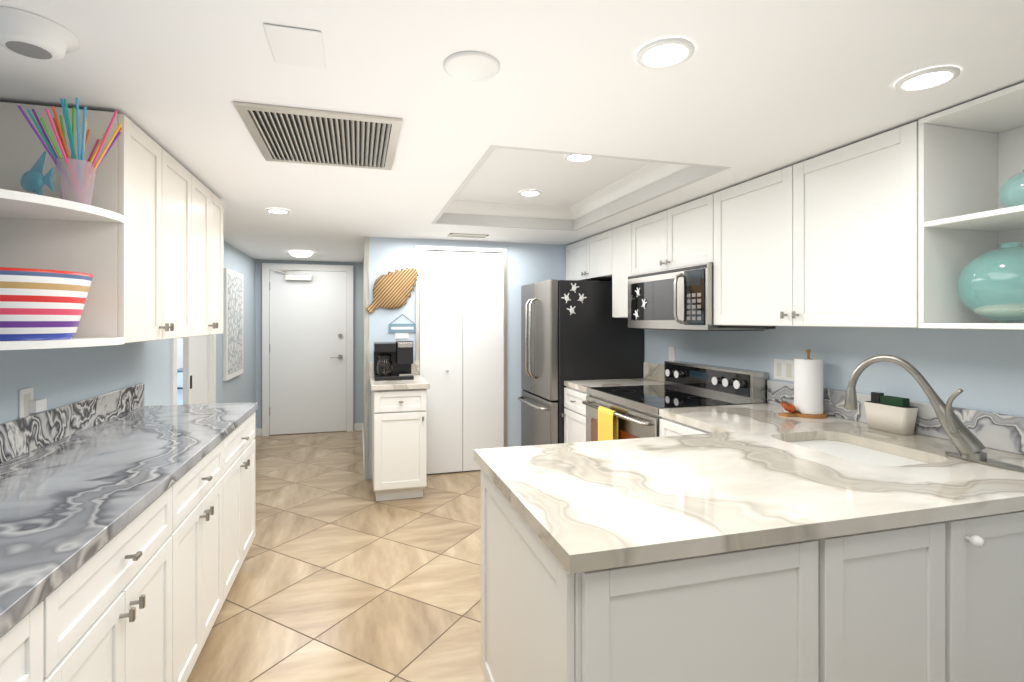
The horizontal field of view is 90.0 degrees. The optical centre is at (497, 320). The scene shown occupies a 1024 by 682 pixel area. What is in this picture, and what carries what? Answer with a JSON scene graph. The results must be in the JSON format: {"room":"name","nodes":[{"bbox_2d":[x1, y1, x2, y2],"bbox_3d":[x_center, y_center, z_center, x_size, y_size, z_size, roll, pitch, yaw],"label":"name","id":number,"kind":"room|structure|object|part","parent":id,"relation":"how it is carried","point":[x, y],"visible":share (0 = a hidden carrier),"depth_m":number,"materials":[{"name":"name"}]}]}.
{"room":"kitchen","nodes":[
{"label":"kitchen","id":0,"kind":"room"},
{"bbox_2d":[0,241,254,423],"bbox_3d":[-1.857,0.340,1.981,0.100,2.180,10.800,0,0,-15],"label":"wall","id":1,"kind":"structure","parent":0,"point":[57,377],"depth_m":2.67,"materials":[{"name":"blue paint"}]},
{"bbox_2d":[18,387,46,417],"bbox_3d":[-1.786,0.320,1.969,0.029,0.120,0.120,0,0,-15],"label":"electrical outlet","id":2,"kind":"object","parent":1,"relation":"attached to","point":[28,404],"visible":0.88,"depth_m":1.96,"materials":[{"name":"white plastic"}]},
{"bbox_2d":[0,189,123,349],"bbox_3d":[-1.470,-0.142,1.557,0.420,0.455,0.420,0,0,-15],"label":"shelf","id":3,"kind":"object","parent":1,"relation":"attached to","point":[16,204],"visible":0.98,"depth_m":1.60,"materials":[{"name":"white wood"}]},
{"bbox_2d":[20,151,54,195],"bbox_3d":[-1.454,-0.451,1.619,0.123,0.160,0.075,0,0,-15],"label":"fish figurine","id":4,"kind":"object","parent":3,"relation":"on","point":[34,179],"visible":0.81,"depth_m":1.61,"materials":[{"name":"blue ceramic"}]},
{"bbox_2d":[0,267,93,340],"bbox_3d":[-1.448,-0.043,1.564,0.340,0.205,0.340,0,0,-15],"label":"striped bowl","id":5,"kind":"object","parent":3,"relation":"on","point":[39,304],"visible":0.98,"depth_m":1.49,"materials":[{"name":"multicoloured ceramic"}]},
{"bbox_2d":[18,98,121,205],"bbox_3d":[-1.354,-0.533,1.658,0.261,0.325,0.272,0,0,-15],"label":"straws","id":6,"kind":"object","parent":3,"relation":"on","point":[77,183],"visible":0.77,"depth_m":1.62,"materials":[{"name":"clear plastic"},{"name":"coloured plastic"}]},
{"bbox_2d":[0,102,199,342],"bbox_3d":[-1.635,-0.325,2.160,0.418,0.820,0.828,0,0,-15],"label":"upper cabinet","id":7,"kind":"object","parent":1,"relation":"attached to","point":[153,263],"depth_m":1.82,"materials":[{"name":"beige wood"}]},
{"bbox_2d":[171,334,215,404],"bbox_3d":[-2.393,0.370,3.975,0.116,2.120,1.080,0,0,-15],"label":"trim","id":8,"kind":"structure","parent":1,"relation":"attached to","point":[211,368],"depth_m":4.42,"materials":[{"name":"white wood"}]},
{"bbox_2d":[183,335,207,404],"bbox_3d":[-2.446,0.406,4.161,0.044,2.032,0.516,0,0,-15],"label":"bedroom door","id":9,"kind":"structure","parent":1,"relation":"in","point":[195,369],"depth_m":4.08,"materials":[{"name":"white wood"}]},
{"bbox_2d":[200,182,222,335],"bbox_3d":[-1.804,-0.325,2.779,0.418,0.820,0.688,0,0,-15],"label":"upper cabinet","id":10,"kind":"object","parent":1,"relation":"attached to","point":[211,206],"depth_m":2.89,"materials":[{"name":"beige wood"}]},
{"bbox_2d":[223,268,242,380],"bbox_3d":[-2.658,0.040,5.168,0.031,1.060,0.730,0,0,-15],"label":"picture","id":11,"kind":"object","parent":1,"relation":"attached to","point":[232,324],"visible":0.96,"depth_m":5.04,"materials":[{"name":"white"}]},
{"bbox_2d":[255,428,258,436],"bbox_3d":[-2.729,1.385,5.428,0.030,0.090,1.889,0,0,-15],"label":"baseboard","id":12,"kind":"structure","parent":1,"relation":"attached to","point":[256,429],"depth_m":6.33,"materials":[{"name":"white wood"}]},
{"bbox_2d":[255,260,362,434],"bbox_3d":[-2.336,0.340,6.567,1.390,2.180,0.100,0,0,-15],"label":"wall","id":13,"kind":"structure","parent":0,"point":[357,342],"depth_m":6.64,"materials":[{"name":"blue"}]},
{"bbox_2d":[262,263,352,435],"bbox_3d":[-2.384,0.362,6.475,1.080,2.135,0.049,0,0,-15],"label":"door frame","id":14,"kind":"structure","parent":13,"relation":"attached to","point":[268,267],"depth_m":6.36,"materials":[{"name":"white wood"}]},
{"bbox_2d":[269,269,346,434],"bbox_3d":[-2.379,0.393,6.450,0.918,2.059,0.097,0,0,-15],"label":"entry door","id":15,"kind":"structure","parent":13,"relation":"in","point":[308,351],"depth_m":6.46,"materials":[{"name":"white wood"}]},
{"bbox_2d":[187,430,485,681],"bbox_3d":[-1.452,1.455,2.092,6.700,0.050,10.800,0,0,-15],"label":"floor","id":16,"kind":"structure","parent":0,"point":[343,575],"depth_m":2.81,"materials":[{"name":"tile"}]},
{"bbox_2d":[0,412,254,681],"bbox_3d":[-1.229,0.986,1.116,0.652,0.889,4.000,0,0,-15],"label":"base cabinet","id":17,"kind":"object","parent":16,"relation":"on","point":[141,596],"visible":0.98,"depth_m":1.59,"materials":[{"name":"white wood"}]},
{"bbox_2d":[0,383,258,636],"bbox_3d":[-1.241,0.453,1.123,0.633,0.175,4.020,0,0,-15],"label":"countertop","id":18,"kind":"structure","parent":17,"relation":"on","point":[83,481],"depth_m":1.69,"materials":[{"name":"grey stone"}]},
{"bbox_2d":[177,338,182,404],"bbox_3d":[-3.890,0.830,5.614,1.750,1.200,2.280,0,0,-15],"label":"bed","id":19,"kind":"object","parent":16,"relation":"on","point":[179,371],"visible":0.04,"depth_m":6.18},
{"bbox_2d":[371,389,426,500],"bbox_3d":[-0.841,0.986,4.318,0.410,0.889,0.722,0,0,-15],"label":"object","id":20,"kind":"object","parent":16,"relation":"on","point":[399,443],"visible":1,"depth_m":4.01,"materials":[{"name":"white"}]},
{"bbox_2d":[369,361,429,390],"bbox_3d":[-0.843,0.460,4.322,0.450,0.160,0.713,0,0,-15],"label":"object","id":21,"kind":"object","parent":20,"relation":"on","point":[419,382],"visible":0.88,"depth_m":4.11,"materials":[{"name":"stone"}]},
{"bbox_2d":[374,341,413,380],"bbox_3d":[-0.895,0.339,4.401,0.320,0.320,0.317,0,0,-15],"label":"coffee maker","id":22,"kind":"object","parent":21,"relation":"on","point":[393,360],"visible":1,"depth_m":4.30,"materials":[{"name":"black plastic"}]},
{"bbox_2d":[561,386,590,442],"bbox_3d":[0.957,0.986,4.097,0.791,0.889,0.455,0,0,-15],"label":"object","id":23,"kind":"object","parent":16,"relation":"on","point":[574,414],"visible":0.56,"depth_m":4.03,"materials":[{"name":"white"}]},
{"bbox_2d":[564,362,663,392],"bbox_3d":[0.973,0.450,4.101,0.757,0.180,0.455,0,0,-15],"label":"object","id":24,"kind":"object","parent":23,"relation":"on","point":[653,373],"visible":0.56,"depth_m":4.17,"materials":[{"name":"stone"}]},
{"bbox_2d":[517,279,643,445],"bbox_3d":[0.718,0.547,4.678,0.943,1.765,0.793,0,0,-15],"label":"fridge","id":25,"kind":"object","parent":16,"relation":"on","point":[592,338],"depth_m":4.32,"materials":[{"name":"grey metal"}]},
{"bbox_3d":[0.299,0.275,4.567,0.076,0.951,0.685,0,0,-15],"label":"fridge handle","id":26,"kind":"part","parent":25,"relation":"part of","materials":[{"name":"silver metal"}]},
{"bbox_3d":[0.637,-0.174,4.248,0.233,0.268,0.007,0,0,-15],"label":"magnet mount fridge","id":27,"kind":"part","parent":25,"relation":"part of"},
{"bbox_2d":[582,361,768,441],"bbox_3d":[1.114,0.873,3.424,0.840,1.115,0.916,0,0,-15],"label":"stove","id":28,"kind":"object","parent":16,"relation":"on","point":[695,379],"depth_m":3.30,"materials":[{"name":"silver metal"}]},
{"bbox_3d":[1.055,0.661,3.408,0.717,0.587,0.837,0,0,-15],"label":"stove knob","id":29,"kind":"part","parent":28,"relation":"part of","materials":[{"name":"metal"}]},
{"bbox_2d":[481,417,1023,681],"bbox_3d":[0.908,0.986,2.081,1.947,0.889,1.558,0,0,-15],"label":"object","id":30,"kind":"object","parent":16,"relation":"on","point":[943,601],"visible":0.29,"depth_m":1.32,"materials":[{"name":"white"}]},
{"bbox_2d":[474,403,1023,573],"bbox_3d":[0.898,0.611,2.089,1.962,0.222,1.537,0,0,-15],"label":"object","id":31,"kind":"object","parent":30,"relation":"on","point":[744,476],"visible":0.98,"depth_m":1.54,"materials":[{"name":"stone"}]},
{"bbox_2d":[774,349,827,417],"bbox_3d":[1.589,0.326,2.672,0.258,0.346,0.170,0,0,-15],"label":"paper towel","id":32,"kind":"object","parent":31,"relation":"on","point":[808,386],"visible":1,"depth_m":2.63,"materials":[{"name":"white paper"}]},
{"bbox_2d":[864,392,917,434],"bbox_3d":[1.770,0.416,2.307,0.080,0.165,0.200,0,0,-15],"label":"sponge caddy","id":33,"kind":"object","parent":31,"relation":"on","point":[893,414],"visible":0.98,"depth_m":2.27,"materials":[{"name":"beige ceramic"}]},
{"bbox_2d":[767,380,1023,454],"bbox_3d":[1.835,0.430,2.344,0.020,0.140,1.537,0,0,-15],"label":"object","id":34,"kind":"object","parent":31,"relation":"on","point":[999,431],"visible":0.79,"depth_m":2.18,"materials":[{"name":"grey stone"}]},
{"bbox_2d":[844,355,1023,471],"bbox_3d":[1.585,0.316,1.881,0.256,0.365,0.484,0,0,-15],"label":"faucet","id":35,"kind":"object","parent":31,"relation":"on","point":[966,442],"visible":1,"depth_m":1.85,"materials":[{"name":"silver metal"}]},
{"bbox_2d":[363,237,376,479],"bbox_3d":[-1.423,0.340,5.647,0.112,2.180,2.156,0,0,-15],"label":"wall","id":36,"kind":"structure","parent":0,"point":[369,280],"depth_m":4.60,"materials":[{"name":"blue"}]},
{"bbox_2d":[361,423,363,463],"bbox_3d":[-1.473,1.385,5.635,0.013,0.090,2.149,0,0,-15],"label":"baseboard","id":37,"kind":"structure","parent":36,"relation":"attached to","point":[361,423],"depth_m":5.97,"materials":[{"name":"white"}]},
{"bbox_2d":[377,237,566,473],"bbox_3d":[0.024,0.340,4.982,2.330,2.180,0.100,0,0,-15],"label":"wall","id":38,"kind":"structure","parent":0,"point":[527,263],"depth_m":4.96,"materials":[{"name":"blue"}]},
{"bbox_2d":[366,267,418,312],"bbox_3d":[-0.946,-0.273,4.628,0.470,0.424,0.085,0,0,-15],"label":"shell","id":39,"kind":"object","parent":38,"relation":"attached to","point":[391,290],"visible":1,"depth_m":4.60,"materials":[{"name":"wood"}]},
{"bbox_2d":[395,332,408,338],"bbox_3d":[-0.873,0.133,4.681,0.120,0.070,0.006,0,0,-15],"label":"electrical outlet","id":40,"kind":"object","parent":38,"relation":"attached to","point":[401,335],"visible":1,"depth_m":4.68,"materials":[{"name":"white plastic"}]},
{"bbox_2d":[389,314,415,332],"bbox_3d":[-0.867,0.029,4.678,0.244,0.169,0.012,0,0,-15],"label":"hanging sign","id":41,"kind":"object","parent":38,"relation":"attached to","point":[400,328],"visible":1,"depth_m":4.67,"materials":[{"name":"blue"}]},
{"bbox_2d":[416,246,506,446],"bbox_3d":[-0.331,0.372,4.822,0.870,2.115,0.019,0,0,-15],"label":"trim","id":42,"kind":"structure","parent":38,"relation":"attached to","point":[455,249],"depth_m":4.88,"materials":[{"name":"white wood"}]},
{"bbox_2d":[420,250,503,473],"bbox_3d":[-0.325,0.388,4.800,0.798,2.054,0.060,0,0,-15],"label":"bifold door","id":43,"kind":"structure","parent":38,"relation":"in","point":[462,333],"depth_m":4.80,"materials":[{"name":"white wood"}]},
{"bbox_2d":[0,0,1023,262],"bbox_3d":[-1.452,-0.860,2.092,6.700,0.220,10.800,0,0,-15],"label":"ceiling","id":44,"kind":"structure","parent":0,"point":[748,90],"depth_m":1.67,"materials":[{"name":"white paint"}]},
{"bbox_2d":[0,6,78,59],"bbox_3d":[-1.206,-0.721,1.319,0.200,0.057,0.200,0,0,-15],"label":"smoke detector","id":45,"kind":"object","parent":44,"relation":"attached to","point":[28,34],"visible":1,"depth_m":1.29,"materials":[{"name":"white plastic"}]},
{"bbox_2d":[266,208,289,213],"bbox_3d":[-1.499,-0.744,3.499,0.156,0.010,0.156,0,0,-15],"label":"recessed light","id":46,"kind":"object","parent":44,"relation":"in","point":[277,211],"visible":1,"depth_m":3.48,"materials":[{"name":"white"}]},
{"bbox_2d":[263,24,325,68],"bbox_3d":[-0.549,-0.747,1.405,0.140,0.005,0.200,0,0,-15],"label":"plate","id":47,"kind":"object","parent":44,"relation":"attached to","point":[296,46],"visible":1,"depth_m":1.39,"materials":[{"name":"white plastic"}]},
{"bbox_2d":[289,251,312,257],"bbox_3d":[-2.159,-0.721,5.630,0.240,0.057,0.240,0,0,-15],"label":"recessed light","id":48,"kind":"object","parent":44,"relation":"in","point":[302,254],"visible":1,"depth_m":5.55,"materials":[{"name":"white"}]},
{"bbox_2d":[234,102,401,169],"bbox_3d":[-0.713,-0.743,2.138,0.570,0.012,0.640,0,0,-15],"label":"ceiling vent","id":49,"kind":"object","parent":44,"relation":"in","point":[298,135],"visible":0.98,"depth_m":2.06,"materials":[{"name":"silver metal"}]},
{"bbox_2d":[448,233,488,237],"bbox_3d":[-0.260,-0.745,4.521,0.340,0.009,0.140,0,0,-15],"label":"ceiling vent","id":50,"kind":"object","parent":44,"relation":"in","point":[466,235],"visible":1,"depth_m":4.49,"materials":[{"name":"silver metal"}]},
{"bbox_2d":[444,51,498,80],"bbox_3d":[-0.076,-0.744,1.508,0.164,0.010,0.164,0,0,-15],"label":"speaker","id":51,"kind":"object","parent":44,"relation":"attached to","point":[471,66],"visible":1,"depth_m":1.49,"materials":[{"name":"white plastic"}]},
{"bbox_2d":[518,190,541,196],"bbox_3d":[0.236,-0.914,3.692,0.170,0.010,0.170,0,0,-15],"label":"recessed light","id":52,"kind":"object","parent":44,"relation":"in","point":[529,193],"visible":0.96,"depth_m":3.69,"materials":[{"name":"white"}]},
{"bbox_2d":[444,162,689,219],"bbox_3d":[0.316,-0.877,3.248,1.160,0.085,1.800,0,0,-15],"label":"tray","id":53,"kind":"object","parent":44,"relation":"attached to","point":[646,175],"visible":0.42,"depth_m":3.96,"materials":[{"name":"white paint"}]},
{"bbox_2d":[564,154,593,161],"bbox_3d":[0.460,-0.914,2.872,0.170,0.010,0.170,0,0,-15],"label":"recessed light","id":54,"kind":"object","parent":44,"relation":"in","point":[573,158],"visible":0.73,"depth_m":2.89,"materials":[{"name":"white"}]},
{"bbox_2d":[636,37,694,68],"bbox_3d":[0.469,-0.744,1.434,0.156,0.010,0.156,0,0,-15],"label":"recessed light","id":55,"kind":"object","parent":44,"relation":"in","point":[665,53],"visible":1,"depth_m":1.42,"materials":[{"name":"white"}]},
{"bbox_2d":[895,66,959,91],"bbox_3d":[1.329,-0.744,1.586,0.156,0.010,0.156,0,0,-15],"label":"recessed light","id":56,"kind":"object","parent":44,"relation":"in","point":[929,78],"visible":0.96,"depth_m":1.58,"materials":[{"name":"white"}]},
{"bbox_2d":[644,326,1023,416],"bbox_3d":[2.133,0.340,1.489,0.100,2.180,7.750,0,0,-15],"label":"wall","id":57,"kind":"structure","parent":0,"point":[983,369],"depth_m":2.40,"materials":[{"name":"blue paint"}]},
{"bbox_2d":[566,232,605,280],"bbox_3d":[0.999,-0.555,4.693,0.398,0.372,0.968,0,0,-15],"label":"upper cabinet","id":58,"kind":"object","parent":57,"relation":"attached to","point":[586,258],"depth_m":4.62,"materials":[{"name":"white wood"}]},
{"bbox_2d":[606,223,629,317],"bbox_3d":[1.167,-0.380,4.076,0.398,0.722,0.416,0,0,-15],"label":"upper cabinet","id":59,"kind":"object","parent":57,"relation":"attached to","point":[617,239],"depth_m":4.05,"materials":[{"name":"white wood"}]},
{"bbox_2d":[630,198,701,275],"bbox_3d":[1.329,-0.538,3.483,0.398,0.407,0.920,0,0,-15],"label":"upper cabinet","id":60,"kind":"object","parent":57,"relation":"attached to","point":[671,238],"depth_m":3.41,"materials":[{"name":"white wood"}]},
{"bbox_2d":[628,263,768,330],"bbox_3d":[1.284,-0.134,3.470,0.487,0.396,0.914,0,0,-15],"label":"over-the-range microwave","id":61,"kind":"object","parent":60,"relation":"attached to","point":[681,298],"visible":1,"depth_m":3.25,"materials":[{"name":"silver metal"}]},
{"bbox_2d":[633,288,646,318],"bbox_3d":[1.023,-0.120,3.670,0.007,0.234,0.188,0,0,-15],"label":"starfish","id":62,"kind":"object","parent":61,"relation":"attached to","point":[643,304],"visible":1,"depth_m":3.69,"materials":[{"name":"white plastic"}]},
{"bbox_2d":[669,346,674,360],"bbox_3d":[1.379,0.270,4.046,0.006,0.120,0.080,0,0,-15],"label":"electrical outlet","id":63,"kind":"object","parent":57,"relation":"attached to","point":[671,353],"visible":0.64,"depth_m":4.05,"materials":[{"name":"white plastic"}]},
{"bbox_2d":[774,359,793,381],"bbox_3d":[1.670,0.290,2.980,0.008,0.120,0.150,0,0,-15],"label":"electrical outlet","id":64,"kind":"object","parent":57,"relation":"attached to","point":[783,369],"visible":0.88,"depth_m":2.98,"materials":[{"name":"white plastic"}]},
{"bbox_2d":[702,121,918,328],"bbox_3d":[1.592,-0.355,2.520,0.398,0.772,1.183,0,0,-15],"label":"upper cabinet","id":65,"kind":"object","parent":57,"relation":"attached to","point":[829,239],"depth_m":2.28,"materials":[{"name":"white wood"}]},
{"bbox_2d":[918,82,1023,329],"bbox_3d":[1.862,-0.356,1.528,0.398,0.772,0.868,0,0,-15],"label":"open shelf","id":66,"kind":"object","parent":57,"relation":"attached to","point":[970,158],"visible":0.98,"depth_m":1.91,"materials":[{"name":"white wood"}]},
{"bbox_2d":[956,242,1023,321],"bbox_3d":[1.788,-0.130,1.784,0.284,0.276,0.284,0,0,-15],"label":"vase","id":67,"kind":"object","parent":66,"relation":"on","point":[1005,310],"visible":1,"depth_m":1.78,"materials":[{"name":"teal ceramic"}]},
{"bbox_2d":[998,169,1023,207],"bbox_3d":[1.806,-0.439,1.737,0.156,0.152,0.156,0,0,-15],"label":"float","id":68,"kind":"object","parent":66,"relation":"on","point":[1013,187],"visible":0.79,"depth_m":1.77,"materials":[{"name":"teal glass"}]}
]}

